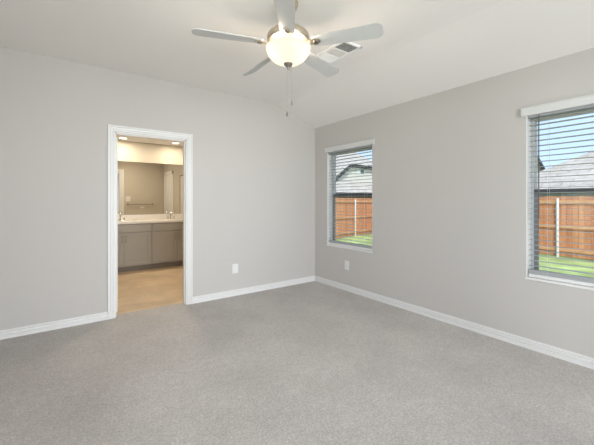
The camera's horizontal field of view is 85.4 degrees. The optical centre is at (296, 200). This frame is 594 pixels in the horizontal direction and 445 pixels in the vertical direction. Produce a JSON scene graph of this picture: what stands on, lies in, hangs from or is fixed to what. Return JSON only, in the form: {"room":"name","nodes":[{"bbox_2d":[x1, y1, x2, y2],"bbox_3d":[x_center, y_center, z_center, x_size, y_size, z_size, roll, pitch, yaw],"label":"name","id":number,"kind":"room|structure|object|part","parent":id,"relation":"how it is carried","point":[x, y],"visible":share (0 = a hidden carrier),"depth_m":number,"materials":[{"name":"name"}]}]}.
{"room":"empty bedroom","nodes":[
{"label":"empty bedroom","id":0,"kind":"room"},
{"bbox_2d":[118,140,182,214],"bbox_3d":[-3.121,0.055,6.580,2.300,2.670,0.100,0,0,-36],"label":"wall","id":1,"kind":"structure","parent":0,"point":[128,151],"depth_m":6.59,"materials":[{"name":"beige paint"}]},
{"bbox_2d":[118,161,182,214],"bbox_3d":[-3.090,-0.256,6.536,2.060,1.048,0.005,0,0,-36],"label":"vanity mirror","id":2,"kind":"object","parent":1,"relation":"attached to","point":[143,188],"visible":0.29,"depth_m":6.59,"materials":[{"name":"silver mirror"}]},
{"bbox_2d":[118,214,182,219],"bbox_3d":[-3.085,0.326,6.530,2.096,0.105,0.020,0,0,-36],"label":"backsplash","id":3,"kind":"structure","parent":1,"relation":"attached to","point":[145,216],"depth_m":6.57,"materials":[{"name":"stone"}]},
{"bbox_2d":[0,47,314,329],"bbox_3d":[-1.351,-0.135,4.109,4.270,3.050,0.120,0,0,-36],"label":"wall","id":4,"kind":"structure","parent":0,"point":[254,163],"depth_m":3.49,"materials":[{"name":"grey paint"}]},
{"bbox_2d":[0,312,107,339],"bbox_3d":[-2.503,1.250,3.189,1.086,0.084,0.018,0,0,-36],"label":"baseboard","id":5,"kind":"structure","parent":4,"relation":"attached to","point":[47,326],"depth_m":3.22,"materials":[{"name":"white wood"}]},
{"bbox_2d":[116,138,117,311],"bbox_3d":[-2.252,0.272,3.981,0.111,2.000,0.721,0,0,-36],"label":"door","id":6,"kind":"structure","parent":4,"relation":"in","point":[116,138],"depth_m":3.70,"materials":[{"name":"white wood"}]},
{"bbox_2d":[108,124,192,319],"bbox_3d":[-1.730,0.211,3.834,0.990,2.158,0.168,0,0,-36],"label":"trim","id":7,"kind":"structure","parent":4,"relation":"attached to","point":[113,130],"depth_m":3.81,"materials":[{"name":"white wood"}]},
{"bbox_2d":[232,264,237,273],"bbox_3d":[-0.843,0.922,4.396,0.086,0.128,0.010,0,0,-36],"label":"wall outlet","id":8,"kind":"object","parent":4,"relation":"attached to","point":[234,266],"visible":1,"depth_m":4.39,"materials":[{"name":"white plastic"}]},
{"bbox_2d":[193,276,314,303],"bbox_3d":[-0.509,1.250,4.633,1.992,0.084,0.018,0,0,-36],"label":"baseboard","id":9,"kind":"structure","parent":4,"relation":"attached to","point":[202,298],"depth_m":4.52,"materials":[{"name":"white wood"}]},
{"bbox_2d":[0,265,593,444],"bbox_3d":[-0.876,1.350,3.452,4.270,0.120,7.800,0,0,-36],"label":"floor","id":10,"kind":"structure","parent":0,"point":[314,362],"depth_m":2.34,"materials":[{"name":"carpet"}]},
{"bbox_2d":[118,223,151,272],"bbox_3d":[-3.273,0.855,6.014,0.928,0.879,0.634,0,0,-36],"label":"vanity cabinet","id":11,"kind":"object","parent":10,"relation":"on","point":[134,240],"visible":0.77,"depth_m":5.91,"materials":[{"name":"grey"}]},
{"bbox_3d":[-3.299,0.877,5.661,0.451,0.590,0.018,0,0,-36],"label":"cabinet door","id":12,"kind":"part","parent":11,"relation":"part of","materials":[{"name":"grey wood"}]},
{"bbox_3d":[-3.115,0.498,5.795,0.906,0.140,0.018,0,0,-36],"label":"drawer","id":13,"kind":"part","parent":11,"relation":"part of","materials":[{"name":"grey wood"}]},
{"bbox_3d":[-2.930,0.877,5.928,0.451,0.590,0.018,0,0,-36],"label":"cabinet door","id":14,"kind":"part","parent":11,"relation":"part of","materials":[{"name":"grey wood"}]},
{"bbox_2d":[118,214,182,223],"bbox_3d":[-2.911,0.344,6.289,2.096,0.141,0.613,0,0,-36],"label":"countertop","id":15,"kind":"structure","parent":11,"relation":"on","point":[145,218],"depth_m":6.41,"materials":[{"name":"stone"}]},
{"bbox_2d":[151,222,182,268],"bbox_3d":[-2.520,0.855,6.560,0.928,0.879,0.634,0,0,-36],"label":"vanity cabinet","id":16,"kind":"object","parent":10,"relation":"on","point":[167,238],"visible":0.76,"depth_m":6.24,"materials":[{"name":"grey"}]},
{"bbox_3d":[-2.546,0.877,6.207,0.451,0.590,0.018,0,0,-36],"label":"cabinet door","id":17,"kind":"part","parent":16,"relation":"part of","materials":[{"name":"grey wood"}]},
{"bbox_3d":[-2.361,0.498,6.340,0.906,0.140,0.018,0,0,-36],"label":"drawer","id":18,"kind":"part","parent":16,"relation":"part of","materials":[{"name":"grey wood"}]},
{"bbox_3d":[-2.177,0.877,6.473,0.451,0.590,0.018,0,0,-36],"label":"cabinet door","id":19,"kind":"part","parent":16,"relation":"part of","materials":[{"name":"grey wood"}]},
{"bbox_2d":[0,0,593,146],"bbox_3d":[-0.879,-1.445,3.431,4.300,0.530,7.830,0,0,-36],"label":"ceiling","id":20,"kind":"structure","parent":0,"point":[424,48],"depth_m":2.82,"materials":[{"name":"white paint"}]},
{"bbox_2d":[191,0,382,116],"bbox_3d":[-0.091,-1.025,2.373,1.282,0.830,1.229,0,0,-36],"label":"ceiling fan","id":21,"kind":"object","parent":20,"relation":"hanging from","point":[288,44],"visible":1,"depth_m":2.21,"materials":[{"name":"silver metal"}]},
{"bbox_3d":[-0.470,-1.126,2.206,0.480,0.006,0.132,0,9,-17],"label":"blade","id":22,"kind":"part","parent":21,"relation":"part of","materials":[{"name":"grey wood"}]},
{"bbox_3d":[-0.308,-1.126,2.678,0.132,0.006,0.480,-31,17,-31],"label":"blade","id":23,"kind":"part","parent":21,"relation":"part of","materials":[{"name":"grey wood"}]},
{"bbox_3d":[-0.070,-1.126,1.905,0.132,0.006,0.480,15,0,1],"label":"blade","id":24,"kind":"part","parent":21,"relation":"part of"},
{"bbox_3d":[-0.064,-1.050,2.330,0.326,0.113,0.326,0,0,-36],"label":"lamp shade","id":25,"kind":"part","parent":21,"relation":"part of","materials":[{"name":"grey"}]},
{"bbox_3d":[0.192,-1.126,2.670,0.132,0.006,0.480,-17,-10,36],"label":"blade","id":26,"kind":"part","parent":21,"relation":"part of","materials":[{"name":"white wood"}]},
{"bbox_3d":[0.339,-1.126,2.193,0.480,0.006,0.132,0,-15,19],"label":"blade","id":27,"kind":"part","parent":21,"relation":"part of","materials":[{"name":"grey wood"}]},
{"bbox_2d":[316,42,361,63],"bbox_3d":[0.381,-1.433,3.115,0.240,0.014,0.450,0,0,-36],"label":"ceiling vent","id":28,"kind":"object","parent":20,"relation":"in","point":[336,52],"visible":0.76,"depth_m":3.09,"materials":[{"name":"grey metal"}]},
{"bbox_3d":[0.303,-1.430,3.223,0.188,0.005,0.115,0,0,-36],"label":"louvre panel","id":29,"kind":"part","parent":28,"relation":"part of","materials":[{"name":"white metal"}]},
{"bbox_3d":[0.381,-1.430,3.115,0.176,0.005,0.121,0,0,-36],"label":"louvre panel","id":30,"kind":"part","parent":28,"relation":"part of","materials":[{"name":"white metal"}]},
{"bbox_2d":[315,48,593,357],"bbox_3d":[1.673,-0.135,3.445,0.150,3.050,4.500,0,0,-36],"label":"wall","id":31,"kind":"structure","parent":0,"point":[449,166],"depth_m":3.28,"materials":[{"name":"grey paint"}]},
{"bbox_2d":[327,153,331,243],"bbox_3d":[0.769,-0.050,4.643,0.089,1.450,0.900,0,0,-36],"label":"trim","id":32,"kind":"structure","parent":31,"relation":"attached to","point":[329,160],"depth_m":5.00,"materials":[{"name":"white wood"}]},
{"bbox_2d":[345,260,348,269],"bbox_3d":[0.715,0.924,4.631,0.010,0.128,0.086,0,0,-36],"label":"wall outlet","id":33,"kind":"object","parent":31,"relation":"attached to","point":[346,262],"visible":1,"depth_m":4.62,"materials":[{"name":"white plastic"}]},
{"bbox_2d":[327,244,372,252],"bbox_3d":[0.764,0.677,4.639,0.102,0.020,0.908,0,0,-36],"label":"trim","id":34,"kind":"structure","parent":31,"relation":"attached to","point":[368,251],"depth_m":4.57,"materials":[{"name":"white wood"}]},
{"bbox_2d":[332,147,371,239],"bbox_3d":[0.829,-0.050,4.686,0.058,1.450,0.900,0,0,-36],"label":"window","id":35,"kind":"structure","parent":31,"relation":"in","point":[369,194],"depth_m":5.00,"materials":[{"name":"white plastic"}]},
{"bbox_3d":[0.829,-0.050,4.686,0.058,1.450,0.900,0,0,-36],"label":"frame","id":36,"kind":"part","parent":35,"relation":"part of","materials":[{"name":"white plastic"}]},
{"bbox_3d":[0.818,0.272,4.678,0.024,0.750,0.844,0,0,-36],"label":"sash","id":37,"kind":"part","parent":35,"relation":"part of","materials":[{"name":"grey plastic"}]},
{"bbox_3d":[0.840,-0.407,4.694,0.024,0.680,0.844,0,0,-36],"label":"sash","id":38,"kind":"part","parent":35,"relation":"part of","materials":[{"name":"white plastic"}]},
{"bbox_2d":[325,139,373,250],"bbox_3d":[0.750,-0.076,4.629,0.097,1.483,0.964,0,0,-36],"label":"window blind","id":39,"kind":"object","parent":35,"relation":"attached to","point":[368,143],"visible":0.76,"depth_m":4.60,"materials":[{"name":"white plastic"}]},
{"bbox_3d":[0.765,0.651,4.640,0.054,0.028,0.872,0,0,-36],"label":"rail","id":40,"kind":"part","parent":39,"relation":"part of","materials":[{"name":"white plastic"}]},
{"bbox_3d":[0.818,-0.083,4.678,0.025,0.040,0.844,0,0,-36],"label":"rail","id":41,"kind":"part","parent":35,"relation":"part of","materials":[{"name":"grey plastic"}]},
{"bbox_3d":[0.840,-0.727,4.694,0.025,0.040,0.844,0,0,-36],"label":"rail","id":42,"kind":"part","parent":35,"relation":"part of","materials":[{"name":"white plastic"}]},
{"bbox_2d":[315,276,593,369],"bbox_3d":[1.605,1.250,3.396,0.018,0.084,4.500,0,0,-36],"label":"baseboard","id":43,"kind":"structure","parent":31,"relation":"attached to","point":[579,359],"depth_m":3.15,"materials":[{"name":"white wood"}]},
{"bbox_2d":[526,116,530,276],"bbox_3d":[2.325,-0.050,2.494,0.089,1.450,0.915,0,0,-36],"label":"trim","id":44,"kind":"structure","parent":31,"relation":"attached to","point":[528,123],"depth_m":2.85,"materials":[{"name":"white wood"}]},
{"bbox_2d":[525,276,593,290],"bbox_3d":[2.319,0.677,2.490,0.102,0.020,0.923,0,0,-36],"label":"trim","id":45,"kind":"structure","parent":31,"relation":"attached to","point":[528,277],"depth_m":2.63,"materials":[{"name":"white wood"}]},
{"bbox_2d":[531,108,593,269],"bbox_3d":[2.384,-0.050,2.537,0.058,1.450,0.915,0,0,-36],"label":"window","id":46,"kind":"structure","parent":31,"relation":"in","point":[534,191],"depth_m":2.87,"materials":[{"name":"white plastic"}]},
{"bbox_3d":[2.384,-0.050,2.537,0.058,1.450,0.915,0,0,-36],"label":"frame","id":47,"kind":"part","parent":46,"relation":"part of","materials":[{"name":"white plastic"}]},
{"bbox_3d":[2.395,-0.407,2.546,0.024,0.680,0.859,0,0,-36],"label":"sash","id":48,"kind":"part","parent":46,"relation":"part of","materials":[{"name":"white plastic"}]},
{"bbox_3d":[2.373,0.272,2.530,0.024,0.750,0.859,0,0,-36],"label":"sash","id":49,"kind":"part","parent":46,"relation":"part of","materials":[{"name":"grey plastic"}]},
{"bbox_2d":[521,94,593,286],"bbox_3d":[2.305,-0.076,2.480,0.097,1.483,0.979,0,0,-36],"label":"window blind","id":50,"kind":"object","parent":46,"relation":"attached to","point":[585,102],"visible":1,"depth_m":2.66,"materials":[{"name":"white plastic"}]},
{"bbox_3d":[2.140,-0.049,2.740,0.053,1.363,0.002,0,0,-36],"label":"ladder cord","id":51,"kind":"part","parent":50,"relation":"part of","materials":[{"name":"white fabric"}]},
{"bbox_3d":[2.320,0.651,2.491,0.054,0.028,0.887,0,0,-36],"label":"rail","id":52,"kind":"part","parent":50,"relation":"part of","materials":[{"name":"white plastic"}]},
{"bbox_3d":[2.373,-0.083,2.530,0.025,0.040,0.859,0,0,-36],"label":"rail","id":53,"kind":"part","parent":46,"relation":"part of","materials":[{"name":"grey plastic"}]},
{"bbox_3d":[2.395,-0.727,2.546,0.025,0.040,0.859,0,0,-36],"label":"rail","id":54,"kind":"part","parent":46,"relation":"part of","materials":[{"name":"white plastic"}]},
{"label":"outside","id":55,"kind":"structure","parent":0,"visible":0},
{"bbox_2d":[336,232,593,277],"bbox_3d":[7.698,1.840,29.102,100.000,0.300,110.000,0,0,-36],"label":"lawn","id":56,"kind":"structure","parent":55,"point":[555,260],"depth_m":8.85,"materials":[{"name":"green plant"}]},
{"bbox_2d":[336,153,371,197],"bbox_3d":[-0.469,-2.022,31.387,29.550,7.425,13.520,0,0,-36],"label":"neighbor house","id":57,"kind":"structure","parent":56,"relation":"on","point":[343,187],"depth_m":29.00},
{"bbox_2d":[336,198,371,237],"bbox_3d":[-0.752,0.771,11.669,0.132,1.838,14.101,0,0,43],"label":"wooden fence","id":58,"kind":"object","parent":56,"relation":"on","point":[349,212],"visible":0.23,"depth_m":15.35,"materials":[{"name":"brown wood"}]},
{"bbox_3d":[-0.768,1.465,11.684,0.040,0.090,14.101,0,0,43],"label":"rail","id":59,"kind":"part","parent":58,"relation":"part of","materials":[{"name":"brown wood"}]},
{"bbox_3d":[-0.768,0.025,11.684,0.040,0.090,14.101,0,0,43],"label":"rail","id":60,"kind":"part","parent":58,"relation":"part of","materials":[{"name":"brown wood"}]},
{"bbox_3d":[-0.768,0.765,11.684,0.040,0.090,14.101,0,0,43],"label":"rail","id":61,"kind":"part","parent":58,"relation":"part of","materials":[{"name":"brown wood"}]},
{"bbox_3d":[2.792,0.805,15.387,0.066,1.770,0.066,0,0,43],"label":"post","id":62,"kind":"part","parent":58,"relation":"part of","materials":[{"name":"white"}]},
{"bbox_2d":[539,158,544,170],"bbox_3d":[16.245,-1.765,29.573,10.400,6.910,8.460,0,0,-36],"label":"neighbor house","id":63,"kind":"structure","parent":56,"relation":"on","point":[540,163],"depth_m":28.25,"materials":[{"name":"beige"}]},
{"bbox_2d":[539,196,593,259],"bbox_3d":[7.750,0.771,10.055,0.130,1.838,15.182,0,0,-29],"label":"wooden fence","id":64,"kind":"object","parent":56,"relation":"on","point":[554,208],"visible":0.15,"depth_m":9.57,"materials":[{"name":"brown wood"}]},
{"bbox_3d":[7.886,0.805,9.744,0.066,1.770,0.066,0,0,-29],"label":"post","id":65,"kind":"part","parent":64,"relation":"part of","materials":[{"name":"white"}]},
{"bbox_3d":[7.771,0.025,10.067,0.040,0.090,15.182,0,0,-29],"label":"rail","id":66,"kind":"part","parent":64,"relation":"part of","materials":[{"name":"brown wood"}]},
{"bbox_3d":[7.771,0.765,10.067,0.040,0.090,15.182,0,0,-29],"label":"rail","id":67,"kind":"part","parent":64,"relation":"part of","materials":[{"name":"brown wood"}]},
{"bbox_3d":[7.771,1.465,10.067,0.040,0.090,15.182,0,0,-29],"label":"rail","id":68,"kind":"part","parent":64,"relation":"part of","materials":[{"name":"brown wood"}]},
{"bbox_2d":[539,152,593,230],"bbox_3d":[25.951,-1.371,12.310,13.120,6.122,29.390,0,0,-36],"label":"neighbor house","id":69,"kind":"structure","parent":56,"relation":"on","point":[561,185],"depth_m":18.27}
]}

